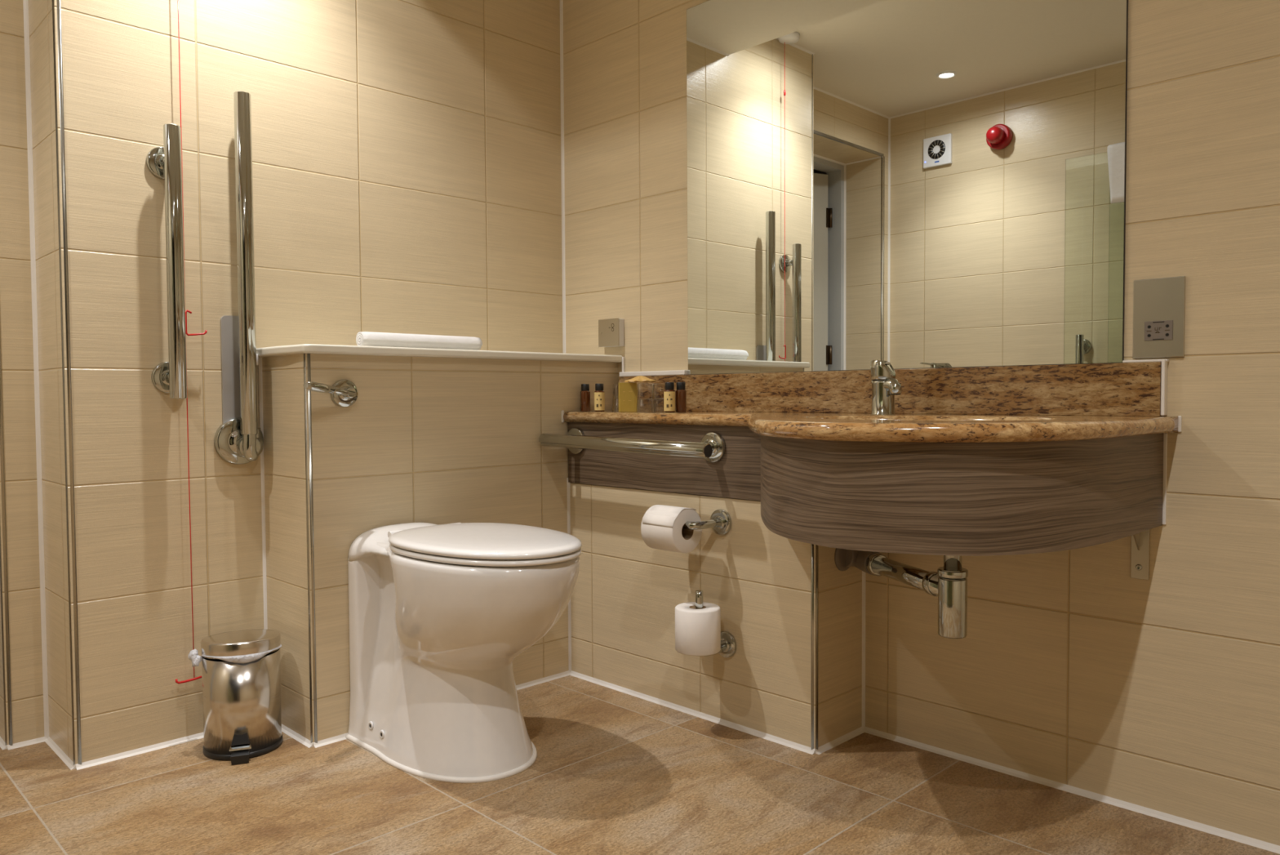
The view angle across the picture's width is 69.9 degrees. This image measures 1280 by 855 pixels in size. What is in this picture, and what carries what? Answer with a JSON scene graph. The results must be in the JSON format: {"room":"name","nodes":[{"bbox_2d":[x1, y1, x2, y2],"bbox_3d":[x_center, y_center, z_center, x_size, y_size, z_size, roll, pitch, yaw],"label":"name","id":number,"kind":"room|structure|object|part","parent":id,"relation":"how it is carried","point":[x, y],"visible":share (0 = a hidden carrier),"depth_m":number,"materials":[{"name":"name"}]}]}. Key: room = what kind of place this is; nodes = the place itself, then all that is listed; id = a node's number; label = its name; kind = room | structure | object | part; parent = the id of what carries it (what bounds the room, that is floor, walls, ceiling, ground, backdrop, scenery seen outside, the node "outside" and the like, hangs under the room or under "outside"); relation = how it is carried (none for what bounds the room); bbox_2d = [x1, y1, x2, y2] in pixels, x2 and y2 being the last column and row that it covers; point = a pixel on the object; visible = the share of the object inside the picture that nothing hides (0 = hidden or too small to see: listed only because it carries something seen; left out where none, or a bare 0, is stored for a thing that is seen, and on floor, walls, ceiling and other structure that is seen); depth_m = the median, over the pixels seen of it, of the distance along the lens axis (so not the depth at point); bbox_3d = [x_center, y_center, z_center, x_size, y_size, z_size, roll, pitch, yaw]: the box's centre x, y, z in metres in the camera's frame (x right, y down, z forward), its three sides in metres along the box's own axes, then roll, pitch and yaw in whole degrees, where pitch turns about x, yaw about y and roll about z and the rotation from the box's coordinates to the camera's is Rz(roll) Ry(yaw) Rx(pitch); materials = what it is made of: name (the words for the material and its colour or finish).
{"room":"accessible hotel bathroom","nodes":[
{"label":"accessible hotel bathroom","id":0,"kind":"room"},
{"bbox_2d":[0,0,44,744],"bbox_3d":[-1.824,-0.364,1.813,1.018,2.205,0.226,-2,3,-45],"label":"wall","id":1,"kind":"structure","parent":0,"point":[15,289],"depth_m":2.07,"materials":[{"name":"beige tile"}]},
{"bbox_2d":[0,736,7,749],"bbox_3d":[-1.516,0.721,2.150,0.009,0.009,0.226,-2,3,-45],"label":"trim","id":2,"kind":"structure","parent":1,"relation":"attached to","point":[2,745],"depth_m":2.09,"materials":[{"name":"white plastic"}]},
{"bbox_2d":[0,337,13,745],"bbox_3d":[-1.439,-0.275,2.043,0.012,1.994,0.012,-2,3,-45],"label":"trim","id":3,"kind":"structure","parent":1,"relation":"attached to","point":[2,446],"depth_m":2.06,"materials":[{"name":"grey metal"}]},
{"bbox_2d":[7,736,47,749],"bbox_3d":[-1.401,0.722,2.097,0.080,0.009,0.009,-2,3,-45],"label":"trim","id":4,"kind":"structure","parent":1,"relation":"attached to","point":[42,739],"depth_m":2.10,"materials":[{"name":"white plastic"}]},
{"bbox_2d":[27,0,562,764],"bbox_3d":[-0.811,-0.394,2.488,1.372,2.205,0.239,-2,3,-45],"label":"wall","id":5,"kind":"structure","parent":0,"point":[406,175],"depth_m":2.15,"materials":[{"name":"beige tile"}]},
{"bbox_2d":[22,0,48,737],"bbox_3d":[-1.383,-0.376,2.085,0.008,2.205,0.008,-2,3,-45],"label":"trim","id":6,"kind":"structure","parent":5,"relation":"attached to","point":[25,3],"depth_m":2.09,"materials":[{"name":"silver metal"}]},
{"bbox_2d":[44,736,75,769],"bbox_3d":[-1.295,0.723,2.041,0.009,0.009,0.239,-2,3,-45],"label":"trim","id":7,"kind":"structure","parent":5,"relation":"attached to","point":[49,740],"depth_m":2.03,"materials":[{"name":"white plastic"}]},
{"bbox_2d":[52,0,81,764],"bbox_3d":[-1.215,-0.375,1.927,0.013,2.199,0.013,-2,3,-45],"label":"trim","id":8,"kind":"structure","parent":5,"relation":"attached to","point":[59,4],"depth_m":1.94,"materials":[{"name":"grey metal"}]},
{"bbox_2d":[75,732,203,769],"bbox_3d":[-1.058,0.719,2.101,0.414,0.010,0.010,-2,3,-45],"label":"trim","id":9,"kind":"structure","parent":5,"relation":"attached to","point":[175,741],"depth_m":2.04,"materials":[{"name":"white plastic"}]},
{"bbox_2d":[146,123,186,398],"bbox_3d":[-1.042,-0.364,2.036,0.072,0.599,0.079,-2,3,-45],"label":"grab rail","id":10,"kind":"object","parent":5,"relation":"attached to","point":[165,162],"visible":1,"depth_m":2.01,"materials":[{"name":"silver metal"}]},
{"bbox_3d":[-1.026,-0.363,2.020,0.035,0.599,0.034,-2,3,-45],"label":"rail","id":11,"kind":"part","parent":10,"relation":"part of","materials":[{"name":"silver metal"}]},
{"bbox_2d":[213,91,263,464],"bbox_3d":[-0.937,-0.343,2.147,0.112,0.865,0.070,-2,3,-45],"label":"rail","id":12,"kind":"object","parent":5,"relation":"attached to","point":[239,439],"visible":1,"depth_m":2.13,"materials":[{"name":"silver metal"}]},
{"bbox_3d":[-0.960,-0.122,2.176,0.067,0.285,0.005,-2,3,-45],"label":"wall plate","id":13,"kind":"part","parent":12,"relation":"part of","materials":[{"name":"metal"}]},
{"bbox_3d":[-0.921,-0.380,2.138,0.037,0.792,0.036,-2,3,-45],"label":"rail","id":14,"kind":"part","parent":12,"relation":"part of","materials":[{"name":"silver metal"}]},
{"bbox_2d":[560,0,565,353],"bbox_3d":[-0.242,-0.793,2.867,0.007,1.151,0.007,-2,3,-45],"label":"trim","id":15,"kind":"structure","parent":5,"relation":"attached to","point":[561,1],"depth_m":2.87,"materials":[{"name":"white plastic"}]},
{"bbox_2d":[262,353,618,742],"bbox_3d":[-0.489,0.263,2.483,0.958,0.889,0.246,-2,3,-45],"label":"wall","id":16,"kind":"structure","parent":0,"point":[434,440],"depth_m":2.20,"materials":[{"name":"beige tile"}]},
{"bbox_2d":[258,356,267,629],"bbox_3d":[-0.916,0.274,2.230,0.006,0.889,0.006,-2,3,-45],"label":"trim","id":17,"kind":"structure","parent":16,"relation":"attached to","point":[260,384],"depth_m":2.23,"materials":[{"name":"white plastic"}]},
{"bbox_2d":[281,723,313,747],"bbox_3d":[-0.831,0.716,2.159,0.010,0.010,0.246,-2,3,-45],"label":"trim","id":18,"kind":"structure","parent":16,"relation":"attached to","point":[285,729],"depth_m":2.12,"materials":[{"name":"white plastic"}]},
{"bbox_2d":[303,353,317,742],"bbox_3d":[-0.743,0.276,2.064,0.011,0.883,0.011,-2,3,-45],"label":"trim","id":19,"kind":"structure","parent":16,"relation":"attached to","point":[308,354],"depth_m":2.06,"materials":[{"name":"grey metal"}]},
{"bbox_2d":[303,379,358,407],"bbox_3d":[-0.693,-0.076,2.045,0.055,0.064,0.183,0,2,23],"label":"flush lever","id":20,"kind":"object","parent":16,"relation":"attached to","point":[344,393],"visible":1,"depth_m":2.08,"materials":[{"name":"silver metal"}]},
{"bbox_3d":[-0.670,-0.081,2.054,0.016,0.024,0.079,1,2,24],"label":"arm","id":21,"kind":"part","parent":20,"relation":"part of","materials":[{"name":"silver metal"}]},
{"bbox_2d":[256,343,622,362],"bbox_3d":[-0.492,-0.191,2.449,0.980,0.020,0.270,-2,3,-45],"label":"ledge","id":22,"kind":"object","parent":16,"relation":"on","point":[303,348],"visible":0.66,"depth_m":2.23,"materials":[{"name":"beige laminate"}]},
{"bbox_2d":[355,331,482,350],"bbox_3d":[-0.570,-0.224,2.393,0.352,0.039,0.042,-2,3,-45],"label":"rolled towel","id":23,"kind":"object","parent":22,"relation":"on","point":[362,338],"visible":0.97,"depth_m":2.36,"materials":[{"name":"white fabric"}]},
{"bbox_2d":[313,670,569,747],"bbox_3d":[-0.466,0.708,2.339,0.762,0.010,0.010,-2,3,-45],"label":"trim","id":24,"kind":"structure","parent":16,"relation":"attached to","point":[340,737],"depth_m":2.49,"materials":[{"name":"white plastic"}]},
{"bbox_2d":[560,409,564,422],"bbox_3d":[-0.217,-0.031,2.567,0.008,0.035,0.006,-2,3,-45],"label":"trim","id":25,"kind":"structure","parent":16,"relation":"attached to","point":[562,411],"depth_m":2.56,"materials":[{"name":"white plastic"}]},
{"bbox_2d":[0,675,1279,854],"bbox_3d":[-0.643,0.763,1.640,2.590,0.050,5.050,-2,3,-45],"label":"floor","id":26,"kind":"structure","parent":0,"point":[613,771],"depth_m":1.78,"materials":[{"name":"tile"}]},
{"bbox_2d":[188,628,283,764],"bbox_3d":[-0.899,0.595,2.068,0.177,0.258,0.176,1,2,28],"label":"pedal bin","id":27,"kind":"object","parent":26,"relation":"on","point":[241,669],"visible":1,"depth_m":2.01,"materials":[{"name":"silver metal"}]},
{"bbox_3d":[-0.870,0.696,1.992,0.044,0.007,0.010,-1,2,-20],"label":"pedal plate","id":28,"kind":"part","parent":27,"relation":"part of","materials":[{"name":"silver metal"}]},
{"bbox_3d":[-0.902,0.488,2.071,0.166,0.044,0.166,-2,3,-45],"label":"lid","id":29,"kind":"part","parent":27,"relation":"part of","materials":[{"name":"silver metal"}]},
{"bbox_2d":[345,521,582,782],"bbox_3d":[-0.370,0.476,2.008,0.346,0.500,0.604,-2,3,-45],"label":"toilet","id":30,"kind":"object","parent":26,"relation":"on","point":[440,615],"visible":1,"depth_m":1.91,"materials":[{"name":"white ceramic"}]},
{"bbox_3d":[-0.327,0.237,1.958,0.341,0.020,0.481,-2,3,-45],"label":"lid","id":31,"kind":"part","parent":30,"relation":"part of","materials":[{"name":"white plastic"}]},
{"bbox_3d":[-0.326,0.255,1.958,0.340,0.011,0.475,-2,3,-45],"label":"seat","id":32,"kind":"part","parent":30,"relation":"part of","materials":[{"name":"white plastic"}]},
{"bbox_2d":[569,482,862,748],"bbox_3d":[0.162,0.434,2.374,0.196,0.546,0.832,-2,3,-45],"label":"wall","id":33,"kind":"structure","parent":0,"point":[627,592],"depth_m":2.18,"materials":[{"name":"beige tile"}]},
{"bbox_2d":[566,477,571,671],"bbox_3d":[-0.201,0.422,2.596,0.006,0.560,0.006,-2,3,-45],"label":"trim","id":34,"kind":"structure","parent":33,"relation":"attached to","point":[568,483],"depth_m":2.60,"materials":[{"name":"white plastic"}]},
{"bbox_2d":[569,670,814,754],"bbox_3d":[0.090,0.705,2.311,0.010,0.010,0.832,-2,3,-45],"label":"trim","id":35,"kind":"structure","parent":33,"relation":"attached to","point":[731,724],"depth_m":2.25,"materials":[{"name":"white plastic"}]},
{"bbox_2d":[682,508,731,534],"bbox_3d":[0.116,0.227,2.198,0.103,0.062,0.183,-2,3,-45],"label":"toilet roll holder","id":36,"kind":"object","parent":33,"relation":"attached to","point":[720,522],"visible":0.77,"depth_m":2.17,"materials":[{"name":"silver metal"}]},
{"bbox_2d":[640,504,702,553],"bbox_3d":[0.075,0.241,2.180,0.106,0.107,0.106,-2,3,-45],"label":"toilet roll","id":37,"kind":"object","parent":36,"relation":"on","point":[661,526],"visible":0.96,"depth_m":2.15,"materials":[{"name":"paper"}]},
{"bbox_3d":[0.107,0.226,2.203,0.098,0.019,0.162,-2,3,-45],"label":"arm","id":38,"kind":"part","parent":36,"relation":"part of","materials":[{"name":"silver metal"}]},
{"bbox_2d":[695,589,736,657],"bbox_3d":[0.172,0.465,2.155,0.097,0.172,0.062,-2,3,-45],"label":"toilet roll holder","id":39,"kind":"object","parent":33,"relation":"attached to","point":[728,643],"visible":0.44,"depth_m":2.17,"materials":[{"name":"silver metal"}]},
{"bbox_2d":[675,601,720,655],"bbox_3d":[0.135,0.469,2.136,0.106,0.102,0.106,-2,3,-45],"label":"toilet roll","id":40,"kind":"object","parent":39,"relation":"on","point":[697,631],"visible":0.95,"depth_m":2.09,"materials":[{"name":"paper"}]},
{"bbox_2d":[811,543,817,749],"bbox_3d":[0.384,0.435,2.014,0.011,0.554,0.011,-2,3,-45],"label":"trim","id":41,"kind":"structure","parent":33,"relation":"attached to","point":[812,544],"depth_m":2.01,"materials":[{"name":"grey metal"}]},
{"bbox_2d":[814,726,864,754],"bbox_3d":[0.459,0.711,2.084,0.196,0.010,0.010,-2,3,-45],"label":"trim","id":42,"kind":"structure","parent":33,"relation":"attached to","point":[837,741],"depth_m":2.08,"materials":[{"name":"white plastic"}]},
{"bbox_2d":[862,570,865,727],"bbox_3d":[0.524,0.433,2.143,0.006,0.560,0.006,-2,3,-45],"label":"trim","id":43,"kind":"structure","parent":33,"relation":"attached to","point":[863,572],"depth_m":2.15,"materials":[{"name":"white plastic"}]},
{"bbox_2d":[562,0,1279,845],"bbox_3d":[0.833,-0.383,1.872,0.100,2.205,3.150,-2,3,-45],"label":"wall","id":44,"kind":"structure","parent":0,"point":[1161,692],"depth_m":1.71,"materials":[{"name":"beige tile"}]},
{"bbox_2d":[598,317,624,346],"bbox_3d":[-0.085,-0.280,2.714,0.027,0.082,0.088,-2,3,-45],"label":"switch box","id":45,"kind":"object","parent":44,"relation":"attached to","point":[611,331],"visible":1,"depth_m":2.69,"materials":[{"name":"white plastic"}]},
{"bbox_2d":[621,356,625,372],"bbox_3d":[-0.049,-0.184,2.696,0.008,0.047,0.008,-2,3,-45],"label":"trim","id":46,"kind":"structure","parent":44,"relation":"attached to","point":[623,357],"depth_m":2.69,"materials":[{"name":"white plastic"}]},
{"bbox_2d":[618,369,688,376],"bbox_3d":[0.036,-0.153,2.603,0.019,0.014,0.262,-2,3,-45],"label":"trim","id":47,"kind":"structure","parent":44,"relation":"attached to","point":[676,372],"depth_m":2.58,"materials":[{"name":"white plastic"}]},
{"bbox_2d":[538,422,1164,555],"bbox_3d":[0.228,0.088,1.983,0.626,0.172,1.459,-2,3,-45],"label":"vanity unit","id":48,"kind":"object","parent":44,"relation":"attached to","point":[963,499],"depth_m":1.45,"materials":[{"name":"brown wood"}]},
{"bbox_3d":[-0.055,0.043,2.292,0.035,0.043,0.596,-2,3,-45],"label":"rail","id":49,"kind":"part","parent":48,"relation":"part of","materials":[{"name":"silver metal"}]},
{"bbox_3d":[-0.029,0.044,2.323,0.115,0.074,0.606,-2,3,-45],"label":"grab rail","id":50,"kind":"part","parent":48,"relation":"part of","materials":[{"name":"silver metal"}]},
{"bbox_2d":[563,410,1178,442],"bbox_3d":[0.229,-0.011,1.961,0.653,0.029,1.482,-2,3,-45],"label":"countertop","id":51,"kind":"structure","parent":48,"relation":"on","point":[858,427],"depth_m":1.48,"materials":[{"name":"stone"}]},
{"bbox_2d":[580,383,590,411],"bbox_3d":[-0.155,-0.085,2.599,0.028,0.078,0.028,-2,3,-45],"label":"toiletry bottle","id":52,"kind":"object","parent":51,"relation":"on","point":[584,393],"visible":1,"depth_m":2.59,"materials":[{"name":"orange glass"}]},
{"bbox_2d":[594,383,604,411],"bbox_3d":[-0.113,-0.084,2.557,0.030,0.078,0.029,-2,3,-45],"label":"toiletry bottle","id":53,"kind":"object","parent":51,"relation":"on","point":[599,394],"visible":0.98,"depth_m":2.54,"materials":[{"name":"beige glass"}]},
{"bbox_2d":[611,384,616,411],"bbox_3d":[-0.053,-0.083,2.560,0.053,0.076,0.053,-2,3,-45],"label":"drinking glass","id":54,"kind":"object","parent":51,"relation":"on","point":[612,406],"visible":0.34,"depth_m":2.55,"materials":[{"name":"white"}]},
{"bbox_2d":[618,382,636,411],"bbox_3d":[-0.033,-0.082,2.476,0.047,0.078,0.026,-1,2,-9],"label":"soap box","id":55,"kind":"object","parent":51,"relation":"on","point":[627,391],"visible":0.84,"depth_m":2.46,"materials":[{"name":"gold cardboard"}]},
{"bbox_2d":[624,375,656,382],"bbox_3d":[0.001,-0.131,2.471,0.082,0.017,0.093,-2,3,-45],"label":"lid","id":56,"kind":"object","parent":55,"relation":"on","point":[640,378],"visible":1,"depth_m":2.45,"materials":[{"name":"beige paper"}]},
{"bbox_2d":[635,382,656,412],"bbox_3d":[0.016,-0.079,2.426,0.053,0.076,0.053,-2,3,-45],"label":"drinking glass","id":57,"kind":"object","parent":51,"relation":"on","point":[637,409],"visible":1,"depth_m":2.42,"materials":[{"name":"clear glass"}]},
{"bbox_2d":[651,382,665,412],"bbox_3d":[0.057,-0.080,2.442,0.053,0.076,0.053,-2,3,-45],"label":"drinking glass","id":58,"kind":"object","parent":51,"relation":"on","point":[652,407],"visible":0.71,"depth_m":2.43,"materials":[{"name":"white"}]},
{"bbox_2d":[663,382,675,412],"bbox_3d":[0.076,-0.078,2.365,0.030,0.078,0.029,-2,3,-45],"label":"toiletry bottle","id":59,"kind":"object","parent":51,"relation":"on","point":[668,393],"visible":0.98,"depth_m":2.35,"materials":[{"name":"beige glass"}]},
{"bbox_2d":[675,382,686,412],"bbox_3d":[0.106,-0.079,2.375,0.028,0.078,0.028,-2,3,-45],"label":"toiletry bottle","id":60,"kind":"object","parent":51,"relation":"on","point":[681,392],"visible":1,"depth_m":2.36,"materials":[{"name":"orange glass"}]},
{"bbox_2d":[870,360,902,414],"bbox_3d":[0.516,-0.085,1.940,0.052,0.117,0.100,0,2,-4],"label":"tap","id":61,"kind":"object","parent":51,"relation":"on","point":[885,385],"visible":0.98,"depth_m":1.92,"materials":[{"name":"silver metal"}]},
{"bbox_3d":[0.526,-0.087,1.919,0.030,0.035,0.057,-1,2,-25],"label":"spout","id":62,"kind":"part","parent":61,"relation":"part of","materials":[{"name":"silver metal"}]},
{"bbox_3d":[0.520,0.080,1.688,0.350,0.139,0.480,-2,3,-45],"label":"basin","id":63,"kind":"object","parent":51,"relation":"in","visible":0},
{"bbox_2d":[834,547,968,638],"bbox_3d":[0.545,0.264,1.911,0.107,0.244,0.444,-1,2,-20],"label":"trap","id":64,"kind":"object","parent":63,"relation":"attached to","point":[948,583],"visible":0.94,"depth_m":1.72,"materials":[{"name":"silver metal"}]},
{"bbox_2d":[937,566,968,638],"bbox_3d":[0.588,0.329,1.722,0.055,0.127,0.055,-2,3,-45],"label":"bottle","id":65,"kind":"object","parent":64,"relation":"on","point":[952,581],"depth_m":1.70,"materials":[{"name":"silver metal"}]},
{"bbox_2d":[618,361,1162,416],"bbox_3d":[0.450,-0.085,2.186,0.020,0.099,1.438,-2,3,-45],"label":"backsplash","id":66,"kind":"structure","parent":44,"relation":"attached to","point":[1124,388],"depth_m":1.96,"materials":[{"name":"stone"}]},
{"bbox_2d":[686,0,1128,374],"bbox_3d":[0.520,-0.627,2.103,0.006,0.987,1.107,-2,3,-45],"label":"wall mirror","id":67,"kind":"object","parent":44,"relation":"attached to","point":[904,184],"visible":1,"depth_m":2.03,"materials":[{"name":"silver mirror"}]},
{"bbox_2d":[863,726,1279,853],"bbox_3d":[1.215,0.728,1.452,0.010,0.010,1.972,-2,3,-45],"label":"trim","id":68,"kind":"structure","parent":44,"relation":"attached to","point":[1161,815],"depth_m":1.79,"materials":[{"name":"white plastic"}]},
{"bbox_2d":[1130,529,1149,579],"bbox_3d":[0.922,0.233,1.700,0.050,0.104,0.031,-2,3,-45],"label":"support bracket","id":69,"kind":"object","parent":44,"relation":"attached to","point":[1140,554],"visible":0.77,"depth_m":1.71,"materials":[{"name":"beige metal"}]},
{"bbox_2d":[1122,359,1168,362],"bbox_3d":[0.937,-0.123,1.696,0.014,0.005,0.076,-2,3,-45],"label":"trim","id":70,"kind":"structure","parent":44,"relation":"attached to","point":[1147,360],"depth_m":1.69,"materials":[{"name":"white plastic"}]},
{"bbox_2d":[1132,275,1185,358],"bbox_3d":[0.953,-0.201,1.681,0.008,0.146,0.086,-2,3,-45],"label":"socket","id":71,"kind":"object","parent":44,"relation":"attached to","point":[1158,304],"visible":1,"depth_m":1.68,"materials":[{"name":"silver metal"}]},
{"bbox_2d":[1160,359,1167,415],"bbox_3d":[0.959,-0.073,1.673,0.018,0.103,0.007,-2,3,-45],"label":"trim","id":72,"kind":"structure","parent":44,"relation":"attached to","point":[1164,364],"depth_m":1.67,"materials":[{"name":"white plastic"}]},
{"bbox_2d":[1162,432,1167,524],"bbox_3d":[0.965,0.095,1.683,0.004,0.169,0.006,-2,3,-45],"label":"trim","id":73,"kind":"structure","parent":44,"relation":"attached to","point":[1165,437],"depth_m":1.68,"materials":[{"name":"white plastic"}]},
{"bbox_2d":[1177,415,1182,431],"bbox_3d":[0.981,-0.006,1.663,0.004,0.030,0.006,-2,3,-45],"label":"trim","id":74,"kind":"structure","parent":44,"relation":"attached to","point":[1180,417],"depth_m":1.66,"materials":[{"name":"white plastic"}]},
{"bbox_3d":[-0.656,-1.491,1.562,2.590,0.050,5.050,-2,3,-45],"label":"ceiling","id":75,"kind":"structure","parent":0,"visible":0},
{"bbox_2d":[175,0,207,683],"bbox_3d":[-1.015,-0.449,2.051,0.087,2.060,0.084,-2,3,-45],"label":"pull cord","id":76,"kind":"object","parent":75,"relation":"hanging from","point":[187,310],"visible":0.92,"depth_m":2.08,"materials":[{"name":"red fabric"}]},
{"bbox_3d":[-1.030,-0.443,2.065,0.004,2.035,0.002,-2,3,-45],"label":"cord","id":77,"kind":"part","parent":76,"relation":"part of","materials":[{"name":"red fabric"}]},
{"bbox_3d":[-1.030,0.574,2.089,0.057,0.012,0.006,-2,3,-45],"label":"triangle handle","id":78,"kind":"part","parent":76,"relation":"part of","materials":[{"name":"red plastic"}]},
{"bbox_3d":[-1.012,-0.237,2.085,0.047,0.059,0.006,-2,3,-45],"label":"triangle handle","id":79,"kind":"part","parent":76,"relation":"part of","materials":[{"name":"red plastic"}]}
]}

